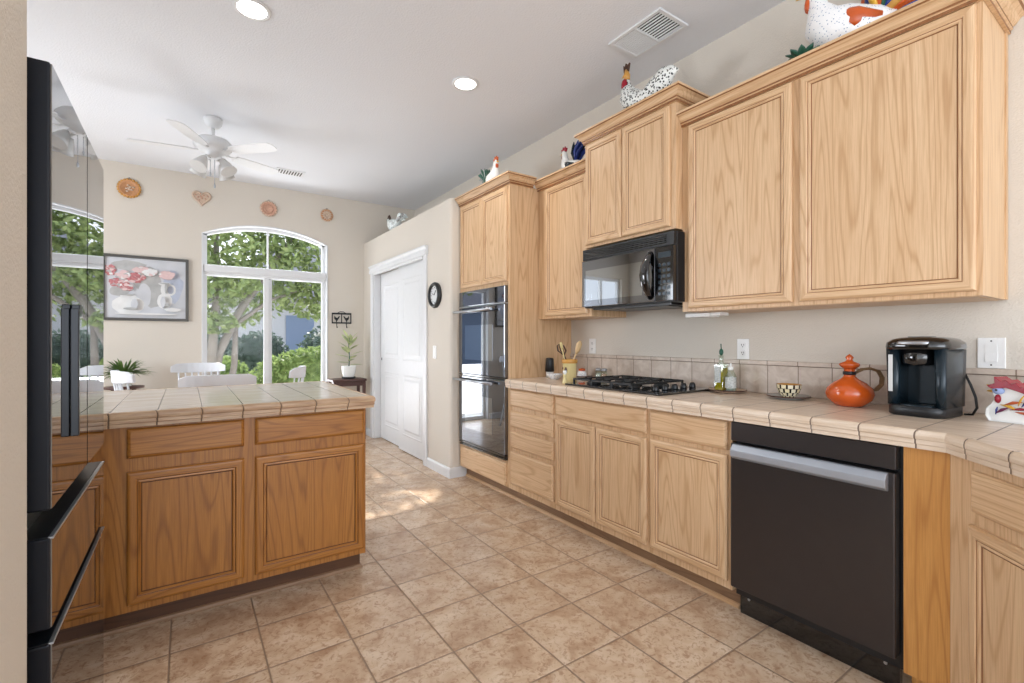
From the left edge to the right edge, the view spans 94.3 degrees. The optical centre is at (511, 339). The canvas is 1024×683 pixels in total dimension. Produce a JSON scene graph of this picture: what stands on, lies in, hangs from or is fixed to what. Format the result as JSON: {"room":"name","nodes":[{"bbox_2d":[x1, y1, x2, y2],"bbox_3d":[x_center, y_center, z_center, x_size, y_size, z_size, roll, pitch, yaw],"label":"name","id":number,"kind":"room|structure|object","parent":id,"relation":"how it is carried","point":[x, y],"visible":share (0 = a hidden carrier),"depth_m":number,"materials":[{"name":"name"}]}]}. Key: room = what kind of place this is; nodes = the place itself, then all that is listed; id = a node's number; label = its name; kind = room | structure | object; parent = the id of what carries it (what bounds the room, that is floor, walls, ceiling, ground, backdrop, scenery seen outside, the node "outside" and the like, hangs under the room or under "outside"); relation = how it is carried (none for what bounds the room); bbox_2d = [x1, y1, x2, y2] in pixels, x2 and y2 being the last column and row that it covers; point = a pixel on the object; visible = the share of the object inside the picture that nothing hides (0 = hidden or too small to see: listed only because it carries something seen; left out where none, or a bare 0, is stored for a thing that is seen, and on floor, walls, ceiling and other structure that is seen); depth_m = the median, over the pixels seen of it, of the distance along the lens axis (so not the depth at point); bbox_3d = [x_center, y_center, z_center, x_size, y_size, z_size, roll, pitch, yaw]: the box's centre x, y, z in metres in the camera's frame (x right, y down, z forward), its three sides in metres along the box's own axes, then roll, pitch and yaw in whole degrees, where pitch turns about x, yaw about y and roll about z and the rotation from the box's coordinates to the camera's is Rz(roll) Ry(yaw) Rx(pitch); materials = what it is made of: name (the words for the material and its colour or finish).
{"room":"kitchen","nodes":[
{"label":"kitchen","id":0,"kind":"room"},
{"bbox_2d":[0,0,26,682],"bbox_3d":[-1.804,-0.288,0.113,2.352,3.010,0.325,0,0,-34],"label":"wall","id":1,"kind":"structure","parent":0,"point":[13,13],"depth_m":0.82,"materials":[{"name":"paint"}]},
{"bbox_2d":[99,159,414,391],"bbox_3d":[-3.542,-0.288,5.180,5.215,3.010,0.150,0,0,-34],"label":"wall","id":2,"kind":"structure","parent":0,"point":[165,220],"depth_m":5.16,"materials":[{"name":"paint"}]},
{"bbox_2d":[116,178,140,197],"bbox_3d":[-3.894,-1.545,4.832,0.202,0.215,0.023,0,0,-34],"label":"wall plaque","id":3,"kind":"object","parent":2,"relation":"attached to","point":[127,187],"visible":1,"depth_m":4.83,"materials":[{"name":"ceramic"}]},
{"bbox_2d":[104,253,188,321],"bbox_3d":[-3.771,-0.525,4.905,0.716,0.665,0.044,0,0,-34],"label":"framed picture","id":4,"kind":"object","parent":2,"relation":"attached to","point":[136,288],"visible":0.98,"depth_m":4.90},
{"bbox_2d":[191,191,211,205],"bbox_3d":[-3.385,-1.533,5.183,0.186,0.168,0.021,0,0,-34],"label":"wall plaque","id":5,"kind":"object","parent":2,"relation":"attached to","point":[203,198],"visible":1,"depth_m":5.18,"materials":[{"name":"paint"}]},
{"bbox_2d":[203,228,324,383],"bbox_3d":[-2.900,-0.045,5.640,1.295,2.525,0.077,0,0,-34],"label":"window","id":6,"kind":"structure","parent":2,"relation":"in","point":[267,283],"depth_m":5.61,"materials":[{"name":"white paint"}]},
{"bbox_2d":[203,264,325,281],"bbox_3d":[-2.865,-0.773,5.590,1.283,0.110,0.062,0,0,-34],"label":"roller blind","id":7,"kind":"object","parent":6,"relation":"attached to","point":[209,269],"visible":1,"depth_m":5.53,"materials":[{"name":"white fabric"}]},
{"bbox_2d":[202,225,327,381],"bbox_3d":[-2.864,-0.052,5.588,1.319,2.539,0.073,0,0,-34],"label":"trim","id":8,"kind":"structure","parent":2,"relation":"attached to","point":[243,226],"depth_m":5.90,"materials":[{"name":"white paint"}]},
{"bbox_2d":[259,201,277,216],"bbox_3d":[-2.843,-1.535,5.553,0.194,0.207,0.023,0,0,-34],"label":"wall plaque","id":9,"kind":"object","parent":2,"relation":"attached to","point":[268,208],"visible":1,"depth_m":5.55,"materials":[{"name":"pink ceramic"}]},
{"bbox_2d":[320,208,333,221],"bbox_3d":[-2.304,-1.555,5.916,0.166,0.175,0.033,0,0,-34],"label":"wall plaque","id":10,"kind":"object","parent":2,"relation":"attached to","point":[326,214],"visible":1,"depth_m":5.91,"materials":[{"name":"ceramic"}]},
{"bbox_2d":[332,311,350,327],"bbox_3d":[-2.153,-0.251,6.014,0.242,0.212,0.036,0,0,-34],"label":"hook rack","id":11,"kind":"object","parent":2,"relation":"attached to","point":[338,313],"visible":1,"depth_m":6.02,"materials":[{"name":"metal"}]},
{"bbox_2d":[27,0,785,209],"bbox_3d":[-0.842,-1.853,1.241,5.515,0.120,9.800,0,0,-34],"label":"ceiling","id":12,"kind":"structure","parent":0,"point":[360,98],"depth_m":3.23,"materials":[{"name":"paint"}]},
{"bbox_2d":[126,115,278,187],"bbox_3d":[-2.455,-1.510,3.862,1.072,0.564,1.069,0,0,-34],"label":"ceiling fan","id":13,"kind":"object","parent":12,"relation":"hanging from","point":[214,148],"visible":1,"depth_m":3.79,"materials":[{"name":"white paint"}]},
{"bbox_2d":[232,0,271,21],"bbox_3d":[-1.410,-1.788,2.576,0.190,0.010,0.190,0,0,-34],"label":"recessed light","id":14,"kind":"object","parent":12,"relation":"in","point":[255,10],"visible":1,"depth_m":2.57,"materials":[{"name":"white paint"}]},
{"bbox_2d":[276,167,304,176],"bbox_3d":[-2.376,-1.787,5.083,0.280,0.011,0.160,0,0,-34],"label":"ceiling vent","id":15,"kind":"object","parent":12,"relation":"in","point":[281,170],"visible":0.87,"depth_m":5.07,"materials":[{"name":"white metal"}]},
{"bbox_2d":[452,76,478,90],"bbox_3d":[-0.326,-1.788,3.326,0.190,0.010,0.190,0,0,-34],"label":"recessed light","id":16,"kind":"object","parent":12,"relation":"in","point":[463,83],"visible":1,"depth_m":3.31,"materials":[{"name":"white paint"}]},
{"bbox_2d":[608,7,687,57],"bbox_3d":[0.792,-1.787,2.786,0.250,0.012,0.380,0,0,-34],"label":"ceiling vent","id":17,"kind":"object","parent":12,"relation":"in","point":[660,25],"visible":1,"depth_m":2.77,"materials":[{"name":"white paint"}]},
{"bbox_2d":[364,198,460,467],"bbox_3d":[-0.945,-0.013,5.381,0.705,2.460,2.455,0,0,-34],"label":"wall","id":18,"kind":"structure","parent":0,"point":[438,227],"depth_m":4.36,"materials":[{"name":"paint"}]},
{"bbox_2d":[366,427,369,435],"bbox_3d":[-1.847,1.172,6.060,0.014,0.090,0.315,0,0,-34],"label":"baseboard","id":19,"kind":"structure","parent":18,"relation":"attached to","point":[367,429],"depth_m":6.03,"materials":[{"name":"white paint"}]},
{"bbox_2d":[381,269,398,445],"bbox_3d":[-1.401,0.202,5.584,0.041,2.015,0.755,0,0,-34],"label":"door","id":20,"kind":"structure","parent":18,"relation":"in","point":[389,280],"depth_m":5.61,"materials":[{"name":"white paint"}]},
{"bbox_2d":[387,212,407,229],"bbox_3d":[-1.361,-1.371,5.558,0.158,0.256,0.560,0,0,-34],"label":"rooster figurine","id":21,"kind":"object","parent":18,"relation":"on","point":[391,223],"visible":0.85,"depth_m":5.48,"materials":[{"name":"ceramic"}]},
{"bbox_2d":[368,245,427,274],"bbox_3d":[-1.293,-0.846,5.239,0.052,0.115,1.695,0,0,-34],"label":"trim","id":22,"kind":"structure","parent":18,"relation":"attached to","point":[414,255],"depth_m":5.07,"materials":[{"name":"white paint"}]},
{"bbox_2d":[370,255,426,465],"bbox_3d":[-1.244,0.200,5.273,0.128,2.035,1.665,0,0,-34],"label":"trim","id":23,"kind":"structure","parent":18,"relation":"attached to","point":[375,280],"depth_m":5.86,"materials":[{"name":"white paint"}]},
{"bbox_2d":[399,260,422,459],"bbox_3d":[-1.034,0.202,4.977,0.041,2.015,0.760,0,0,-34],"label":"door","id":24,"kind":"structure","parent":18,"relation":"in","point":[410,275],"depth_m":4.98,"materials":[{"name":"white paint"}]},
{"bbox_2d":[428,282,441,307],"bbox_3d":[-0.718,-0.411,4.394,0.036,0.240,0.240,0,0,-34],"label":"wall clock","id":25,"kind":"object","parent":18,"relation":"attached to","point":[434,291],"visible":1,"depth_m":4.38,"materials":[{"name":"black plastic"}]},
{"bbox_2d":[433,346,436,358],"bbox_3d":[-0.722,0.117,4.422,0.010,0.120,0.072,0,0,-34],"label":"light switch","id":26,"kind":"object","parent":18,"relation":"attached to","point":[434,347],"visible":1,"depth_m":4.40,"materials":[{"name":"white plastic"}]},
{"bbox_2d":[426,457,466,478],"bbox_3d":[-0.613,1.172,4.397,0.169,0.090,0.484,0,0,-34],"label":"baseboard","id":27,"kind":"structure","parent":18,"relation":"attached to","point":[460,471],"depth_m":4.23,"materials":[{"name":"white paint"}]},
{"bbox_2d":[104,435,911,682],"bbox_3d":[-0.778,1.267,1.255,5.335,0.100,9.750,0,0,-34],"label":"floor","id":28,"kind":"structure","parent":0,"point":[459,580],"depth_m":2.06,"materials":[{"name":"tile"}]},
{"bbox_2d":[27,57,103,682],"bbox_3d":[-1.463,0.326,1.038,0.822,1.782,0.733,0,0,-34],"label":"refrigerator","id":29,"kind":"object","parent":28,"relation":"on","point":[65,174],"visible":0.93,"depth_m":1.05,"materials":[{"name":"metal"}]},
{"bbox_2d":[110,370,135,390],"bbox_3d":[-2.820,0.726,3.708,0.450,0.987,0.481,0,0,41],"label":"chair","id":30,"kind":"object","parent":28,"relation":"on","point":[118,378],"visible":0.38,"depth_m":3.47,"materials":[{"name":"white paint"}]},
{"bbox_2d":[104,385,144,390],"bbox_3d":[-3.765,0.835,4.608,0.320,0.766,0.320,0,0,-34],"label":"plant stand","id":31,"kind":"object","parent":28,"relation":"on","point":[133,387],"visible":0.24,"depth_m":4.55,"materials":[{"name":"brown wood"}]},
{"bbox_2d":[104,358,154,386],"bbox_3d":[-3.752,0.318,4.614,0.410,0.268,0.480,0,0,24],"label":"potted fern","id":32,"kind":"object","parent":31,"relation":"on","point":[119,365],"visible":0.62,"depth_m":4.60,"materials":[{"name":"green plant"}]},
{"bbox_2d":[170,363,224,378],"bbox_3d":[-2.999,0.726,4.552,0.450,0.987,0.481,0,0,-34],"label":"chair","id":33,"kind":"object","parent":28,"relation":"on","point":[184,368],"visible":0.33,"depth_m":4.72,"materials":[{"name":"white paint"}]},
{"bbox_2d":[178,374,256,387],"bbox_3d":[-2.056,0.726,3.318,0.450,0.987,0.481,0,0,-34],"label":"chair","id":34,"kind":"object","parent":28,"relation":"on","point":[227,379],"visible":0.22,"depth_m":3.11,"materials":[{"name":"white paint"}]},
{"bbox_2d":[88,408,364,636],"bbox_3d":[-1.587,0.786,2.295,1.577,0.862,0.640,0,0,-34],"label":"base cabinet","id":35,"kind":"object","parent":28,"relation":"on","point":[203,515],"visible":0.77,"depth_m":2.13,"materials":[{"name":"brown wood"}]},
{"bbox_2d":[104,381,375,428],"bbox_3d":[-1.690,0.325,2.480,1.616,0.061,1.100,0,0,-34],"label":"countertop","id":36,"kind":"structure","parent":35,"relation":"on","point":[143,407],"depth_m":2.32,"materials":[{"name":"tile"}]},
{"bbox_2d":[289,366,305,381],"bbox_3d":[-2.021,0.726,4.060,0.481,0.987,0.450,0,0,-17],"label":"chair","id":37,"kind":"object","parent":28,"relation":"on","point":[300,372],"visible":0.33,"depth_m":3.98,"materials":[{"name":"white paint"}]},
{"bbox_2d":[327,377,366,438],"bbox_3d":[-2.017,0.847,5.807,0.400,0.740,0.280,0,0,-34],"label":"plant stand","id":38,"kind":"object","parent":28,"relation":"on","point":[358,381],"visible":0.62,"depth_m":5.75,"materials":[{"name":"brown wood"}]},
{"bbox_2d":[336,330,362,378],"bbox_3d":[-1.998,0.175,5.833,0.326,0.604,0.290,0,0,-14],"label":"potted plant","id":39,"kind":"object","parent":38,"relation":"on","point":[348,371],"visible":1,"depth_m":5.79,"materials":[{"name":"green plant"}]},
{"bbox_2d":[455,170,570,499],"bbox_3d":[0.007,-0.013,4.024,0.664,2.460,0.844,0,0,-34],"label":"tall cabinet","id":40,"kind":"object","parent":28,"relation":"on","point":[499,216],"visible":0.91,"depth_m":3.69,"materials":[{"name":"brown wood"}]},
{"bbox_2d":[452,285,507,460],"bbox_3d":[-0.071,0.251,4.022,0.579,1.324,0.750,0,0,-34],"label":"double wall oven","id":41,"kind":"object","parent":40,"relation":"in","point":[483,313],"visible":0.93,"depth_m":3.81,"materials":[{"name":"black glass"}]},
{"bbox_2d":[478,156,498,182],"bbox_3d":[-0.188,-1.371,3.970,0.120,0.257,0.292,0,0,-34],"label":"rooster figurine","id":42,"kind":"object","parent":40,"relation":"on","point":[486,175],"visible":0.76,"depth_m":3.89,"materials":[{"name":"white ceramic"}]},
{"bbox_2d":[510,388,563,521],"bbox_3d":[0.381,0.786,3.511,0.628,0.862,0.536,0,0,-34],"label":"base cabinet","id":43,"kind":"object","parent":28,"relation":"on","point":[532,413],"visible":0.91,"depth_m":3.30,"materials":[{"name":"brown wood"}]},
{"bbox_2d":[505,376,1023,477],"bbox_3d":[0.977,0.325,2.243,1.079,0.061,3.295,0,0,-34],"label":"countertop","id":44,"kind":"structure","parent":43,"relation":"on","point":[977,439],"depth_m":1.82,"materials":[{"name":"tile"}]},
{"bbox_2d":[545,358,553,377],"bbox_3d":[0.293,0.218,3.693,0.072,0.154,0.072,0,0,-34],"label":"pepper grinder","id":45,"kind":"object","parent":44,"relation":"on","point":[549,366],"visible":0.92,"depth_m":3.67,"materials":[{"name":"black plastic"}]},
{"bbox_2d":[547,373,562,378],"bbox_3d":[0.319,0.275,3.535,0.116,0.040,0.116,0,0,-34],"label":"dish","id":46,"kind":"object","parent":44,"relation":"on","point":[551,375],"visible":0.99,"depth_m":3.50,"materials":[{"name":"white ceramic"}]},
{"bbox_2d":[562,370,567,383],"bbox_3d":[0.352,0.250,3.157,0.038,0.090,0.037,0,0,-34],"label":"chef figurine","id":47,"kind":"object","parent":44,"relation":"on","point":[564,381],"visible":0.95,"depth_m":3.15,"materials":[{"name":"beige ceramic"}]},
{"bbox_2d":[562,359,577,381],"bbox_3d":[0.401,0.216,3.306,0.112,0.158,0.112,0,0,-34],"label":"utensil crock","id":48,"kind":"object","parent":44,"relation":"on","point":[570,365],"visible":0.92,"depth_m":3.26,"materials":[{"name":"beige ceramic"}]},
{"bbox_2d":[557,344,566,358],"bbox_3d":[0.367,0.137,3.355,0.069,0.218,0.128,0,0,-34],"label":"whisk","id":49,"kind":"object","parent":48,"relation":"in","point":[558,344],"visible":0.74,"depth_m":3.36,"materials":[{"name":"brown metal"}]},
{"bbox_2d":[573,341,581,358],"bbox_3d":[0.435,0.127,3.280,0.093,0.238,0.040,0,0,18],"label":"wooden spoon","id":50,"kind":"object","parent":48,"relation":"in","point":[578,344],"visible":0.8,"depth_m":3.27,"materials":[{"name":"brown wood"}]},
{"bbox_2d":[595,368,600,376],"bbox_3d":[0.650,0.254,3.580,0.048,0.081,0.048,0,0,-34],"label":"shaker","id":51,"kind":"object","parent":44,"relation":"on","point":[596,369],"visible":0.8,"depth_m":3.56,"materials":[{"name":"clear glass"}]},
{"bbox_2d":[565,375,710,395],"bbox_3d":[0.765,0.270,2.925,0.510,0.048,0.750,0,0,-34],"label":"gas cooktop","id":52,"kind":"object","parent":44,"relation":"in","point":[627,383],"visible":0.98,"depth_m":2.80,"materials":[{"name":"metal"}]},
{"bbox_2d":[708,387,746,393],"bbox_3d":[1.199,0.285,2.646,0.201,0.018,0.201,0,0,-34],"label":"plate","id":53,"kind":"object","parent":44,"relation":"on","point":[738,390],"visible":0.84,"depth_m":2.60,"materials":[{"name":"wood"}]},
{"bbox_2d":[715,344,726,389],"bbox_3d":[1.185,0.155,2.692,0.053,0.262,0.052,0,0,-34],"label":"oil bottle","id":54,"kind":"object","parent":53,"relation":"on","point":[720,373],"visible":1,"depth_m":2.67,"materials":[{"name":"clear glass"}]},
{"bbox_2d":[725,363,735,390],"bbox_3d":[1.206,0.208,2.619,0.057,0.156,0.057,0,0,-34],"label":"soap bottle","id":55,"kind":"object","parent":53,"relation":"on","point":[730,382],"visible":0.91,"depth_m":2.60,"materials":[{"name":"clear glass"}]},
{"bbox_2d":[766,393,810,399],"bbox_3d":[1.372,0.285,2.359,0.193,0.018,0.193,0,0,-34],"label":"plate","id":56,"kind":"object","parent":44,"relation":"on","point":[775,395],"visible":0.85,"depth_m":2.32,"materials":[{"name":"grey ceramic"}]},
{"bbox_2d":[776,383,801,396],"bbox_3d":[1.379,0.253,2.366,0.112,0.062,0.111,0,0,-34],"label":"bowl","id":57,"kind":"object","parent":56,"relation":"on","point":[785,389],"visible":0.98,"depth_m":2.33,"materials":[{"name":"ceramic"}]},
{"bbox_2d":[825,354,884,406],"bbox_3d":[1.515,0.180,2.121,0.222,0.230,0.184,0,0,-33],"label":"jug","id":58,"kind":"object","parent":44,"relation":"on","point":[846,391],"visible":1,"depth_m":2.07,"materials":[{"name":"ceramic"}]},
{"bbox_2d":[885,336,978,418],"bbox_3d":[1.627,0.142,1.855,0.240,0.306,0.230,0,0,-29],"label":"coffee maker","id":59,"kind":"object","parent":44,"relation":"on","point":[927,376],"visible":1,"depth_m":1.81,"materials":[{"name":"black plastic"}]},
{"bbox_2d":[899,402,935,407],"bbox_3d":[1.567,0.253,1.832,0.082,0.006,0.108,0,0,-29],"label":"drip tray","id":60,"kind":"object","parent":59,"relation":"on","point":[901,404],"depth_m":1.82,"materials":[{"name":"plastic"}]},
{"bbox_2d":[985,376,1023,424],"bbox_3d":[1.786,0.214,1.669,0.085,0.161,0.177,0,0,-20],"label":"rooster","id":61,"kind":"object","parent":44,"relation":"on","point":[1007,406],"visible":1,"depth_m":1.68,"materials":[{"name":"white ceramic"}]},
{"bbox_3d":[0.544,0.285,3.646,0.151,0.018,0.151,0,0,-34],"label":"saucer","id":62,"kind":"object","parent":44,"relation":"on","visible":0},
{"bbox_2d":[577,368,586,375],"bbox_3d":[0.535,0.253,3.640,0.072,0.066,0.072,0,0,-34],"label":"spice jar","id":63,"kind":"object","parent":62,"relation":"on","point":[581,372],"visible":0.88,"depth_m":3.62,"materials":[{"name":"white ceramic"}]},
{"bbox_2d":[556,395,657,567],"bbox_3d":[0.748,0.786,2.974,0.628,0.862,0.763,0,0,-34],"label":"base cabinet","id":64,"kind":"object","parent":28,"relation":"on","point":[603,448],"visible":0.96,"depth_m":2.75,"materials":[{"name":"brown wood"}]},
{"bbox_2d":[650,409,740,608],"bbox_3d":[1.094,0.786,2.470,0.628,0.862,0.458,0,0,-34],"label":"base cabinet","id":65,"kind":"object","parent":28,"relation":"on","point":[690,458],"visible":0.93,"depth_m":2.27,"materials":[{"name":"brown wood"}]},
{"bbox_2d":[730,421,903,682],"bbox_3d":[1.359,0.788,1.999,0.628,0.858,0.597,0,0,-34],"label":"dishwasher","id":66,"kind":"object","parent":28,"relation":"on","point":[817,520],"visible":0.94,"depth_m":1.78,"materials":[{"name":"black metal"}]},
{"bbox_2d":[904,447,949,682],"bbox_3d":[1.388,0.786,1.574,0.100,0.861,0.118,0,0,-34],"label":"filler panel","id":67,"kind":"object","parent":28,"relation":"on","point":[926,472],"visible":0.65,"depth_m":1.54,"materials":[{"name":"brown wood"}]},
{"bbox_2d":[950,454,1023,682],"bbox_3d":[1.487,0.786,1.004,0.467,0.862,0.933,0,0,-34],"label":"base cabinet","id":68,"kind":"object","parent":28,"relation":"on","point":[987,503],"visible":0.96,"depth_m":1.34,"materials":[{"name":"brown wood"}]},
{"bbox_2d":[415,0,1023,369],"bbox_3d":[1.372,-0.288,2.729,0.120,3.010,9.750,0,0,-34],"label":"wall","id":69,"kind":"structure","parent":0,"point":[761,44],"depth_m":2.54,"materials":[{"name":"paint"}]},
{"bbox_2d":[534,158,625,319],"bbox_3d":[0.492,-0.691,3.553,0.397,1.065,0.592,0,0,-34],"label":"upper cabinet","id":70,"kind":"object","parent":69,"relation":"attached to","point":[561,193],"visible":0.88,"depth_m":3.46,"materials":[{"name":"brown wood"}]},
{"bbox_2d":[561,140,584,167],"bbox_3d":[0.453,-1.346,3.548,0.115,0.247,0.280,0,0,-34],"label":"rooster figurine","id":71,"kind":"object","parent":70,"relation":"on","point":[578,150],"visible":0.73,"depth_m":3.50,"materials":[{"name":"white ceramic"}]},
{"bbox_2d":[589,339,595,353],"bbox_3d":[0.627,0.051,3.703,0.008,0.116,0.070,0,0,-34],"label":"wall outlet","id":72,"kind":"object","parent":69,"relation":"attached to","point":[592,342],"visible":1,"depth_m":3.70,"materials":[{"name":"white plastic"}]},
{"bbox_2d":[574,81,710,248],"bbox_3d":[0.838,-0.995,2.997,0.454,0.767,0.828,0,0,-34],"label":"upper cabinet","id":73,"kind":"object","parent":69,"relation":"attached to","point":[634,155],"visible":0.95,"depth_m":2.81,"materials":[{"name":"brown wood"}]},
{"bbox_2d":[582,230,684,311],"bbox_3d":[0.821,-0.393,2.973,0.503,0.402,0.726,0,0,-34],"label":"microwave oven","id":74,"kind":"object","parent":73,"relation":"attached to","point":[644,273],"visible":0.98,"depth_m":2.79,"materials":[{"name":"black plastic"}]},
{"bbox_2d":[620,62,678,108],"bbox_3d":[0.811,-1.551,2.832,0.136,0.347,0.420,0,0,-34],"label":"figurine","id":75,"kind":"object","parent":73,"relation":"on","point":[630,95],"visible":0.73,"depth_m":2.79,"materials":[{"name":"ceramic"}]},
{"bbox_2d":[737,339,748,358],"bbox_3d":[1.313,0.054,2.701,0.008,0.116,0.070,0,0,-34],"label":"wall outlet","id":76,"kind":"object","parent":69,"relation":"attached to","point":[742,344],"visible":1,"depth_m":2.70,"materials":[{"name":"white plastic"}]},
{"bbox_2d":[570,354,1023,413],"bbox_3d":[1.373,0.205,2.605,0.018,0.180,3.145,0,0,-34],"label":"backsplash","id":77,"kind":"structure","parent":69,"relation":"attached to","point":[757,376],"depth_m":2.60,"materials":[{"name":"tile"}]},
{"bbox_2d":[676,0,1023,313],"bbox_3d":[1.421,-0.698,2.197,0.397,1.094,1.262,0,0,-34],"label":"upper cabinet","id":78,"kind":"object","parent":69,"relation":"attached to","point":[867,166],"visible":1,"depth_m":1.92,"materials":[{"name":"brown wood"}]},
{"bbox_2d":[685,312,728,317],"bbox_3d":[1.112,-0.139,2.711,0.100,0.024,0.215,0,0,-34],"label":"light","id":79,"kind":"object","parent":78,"relation":"attached to","point":[712,314],"visible":0.99,"depth_m":2.67,"materials":[{"name":"white plastic"}]},
{"bbox_2d":[785,43,819,59],"bbox_3d":[1.316,-1.282,2.151,0.133,0.043,0.135,0,0,-34],"label":"leaf spray","id":80,"kind":"object","parent":78,"relation":"on","point":[794,53],"visible":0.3,"depth_m":2.12,"materials":[{"name":"green plant"}]},
{"bbox_2d":[796,0,917,46],"bbox_3d":[1.523,-1.451,2.074,0.489,0.411,0.216,0,0,30],"label":"rooster figurine","id":81,"kind":"object","parent":78,"relation":"on","point":[827,21],"visible":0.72,"depth_m":2.04,"materials":[{"name":"white ceramic"}]},
{"bbox_2d":[977,338,1005,368],"bbox_3d":[1.884,0.053,1.867,0.010,0.120,0.080,0,0,-34],"label":"light switch","id":82,"kind":"object","parent":69,"relation":"attached to","point":[991,352],"visible":1,"depth_m":1.86,"materials":[{"name":"white plastic"}]},
{"label":"outside","id":83,"kind":"structure","parent":0,"visible":0},
{"bbox_3d":[-8.783,1.327,17.233,23.000,0.100,25.640,0,0,-34],"label":"ground","id":84,"kind":"structure","parent":83,"visible":0},
{"bbox_2d":[207,330,241,355],"bbox_3d":[-8.095,0.465,12.158,2.414,1.682,1.503,0,0,-34],"label":"shrub","id":85,"kind":"object","parent":84,"relation":"on","point":[219,337],"visible":0.02,"depth_m":12.27,"materials":[{"name":"green plant"}]},
{"bbox_2d":[220,355,249,374],"bbox_3d":[-6.099,0.796,9.884,1.271,0.997,1.076,0,0,-34],"label":"shrub","id":86,"kind":"object","parent":84,"relation":"on","point":[242,368],"visible":0.06,"depth_m":9.85,"materials":[{"name":"green plant"}]},
{"bbox_2d":[227,330,288,382],"bbox_3d":[-6.398,0.521,12.092,1.576,1.566,1.087,0,0,-34],"label":"shrub","id":87,"kind":"object","parent":84,"relation":"on","point":[250,350],"visible":0.37,"depth_m":11.75,"materials":[{"name":"green plant"}]},
{"bbox_2d":[207,232,320,374],"bbox_3d":[-4.277,-1.235,8.688,5.726,5.041,2.498,0,0,-34],"label":"tree","id":88,"kind":"object","parent":84,"relation":"on","point":[243,289],"visible":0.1,"depth_m":8.05,"materials":[{"name":"green plant"}]},
{"bbox_2d":[207,244,320,354],"bbox_3d":[-6.733,-1.053,20.875,11.500,4.660,6.950,0,0,-34],"label":"house","id":89,"kind":"structure","parent":84,"relation":"on","point":[291,328],"depth_m":17.34,"materials":[{"name":"paint"}]},
{"bbox_2d":[248,345,320,383],"bbox_3d":[-3.851,0.688,9.966,2.950,1.219,1.084,0,0,-34],"label":"hedge","id":90,"kind":"object","parent":84,"relation":"on","point":[310,357],"visible":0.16,"depth_m":9.37,"materials":[{"name":"green plant"}]},
{"bbox_2d":[295,324,320,351],"bbox_3d":[-4.499,0.404,12.195,2.067,1.809,1.495,0,0,-34],"label":"shrub","id":91,"kind":"object","parent":84,"relation":"on","point":[314,340],"visible":0.11,"depth_m":11.72,"materials":[{"name":"green plant"}]},
{"bbox_2d":[311,314,320,334],"bbox_3d":[-5.672,0.262,14.419,0.710,2.030,0.560,0,0,-34],"label":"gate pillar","id":92,"kind":"structure","parent":84,"relation":"on","point":[317,323],"depth_m":14.14,"materials":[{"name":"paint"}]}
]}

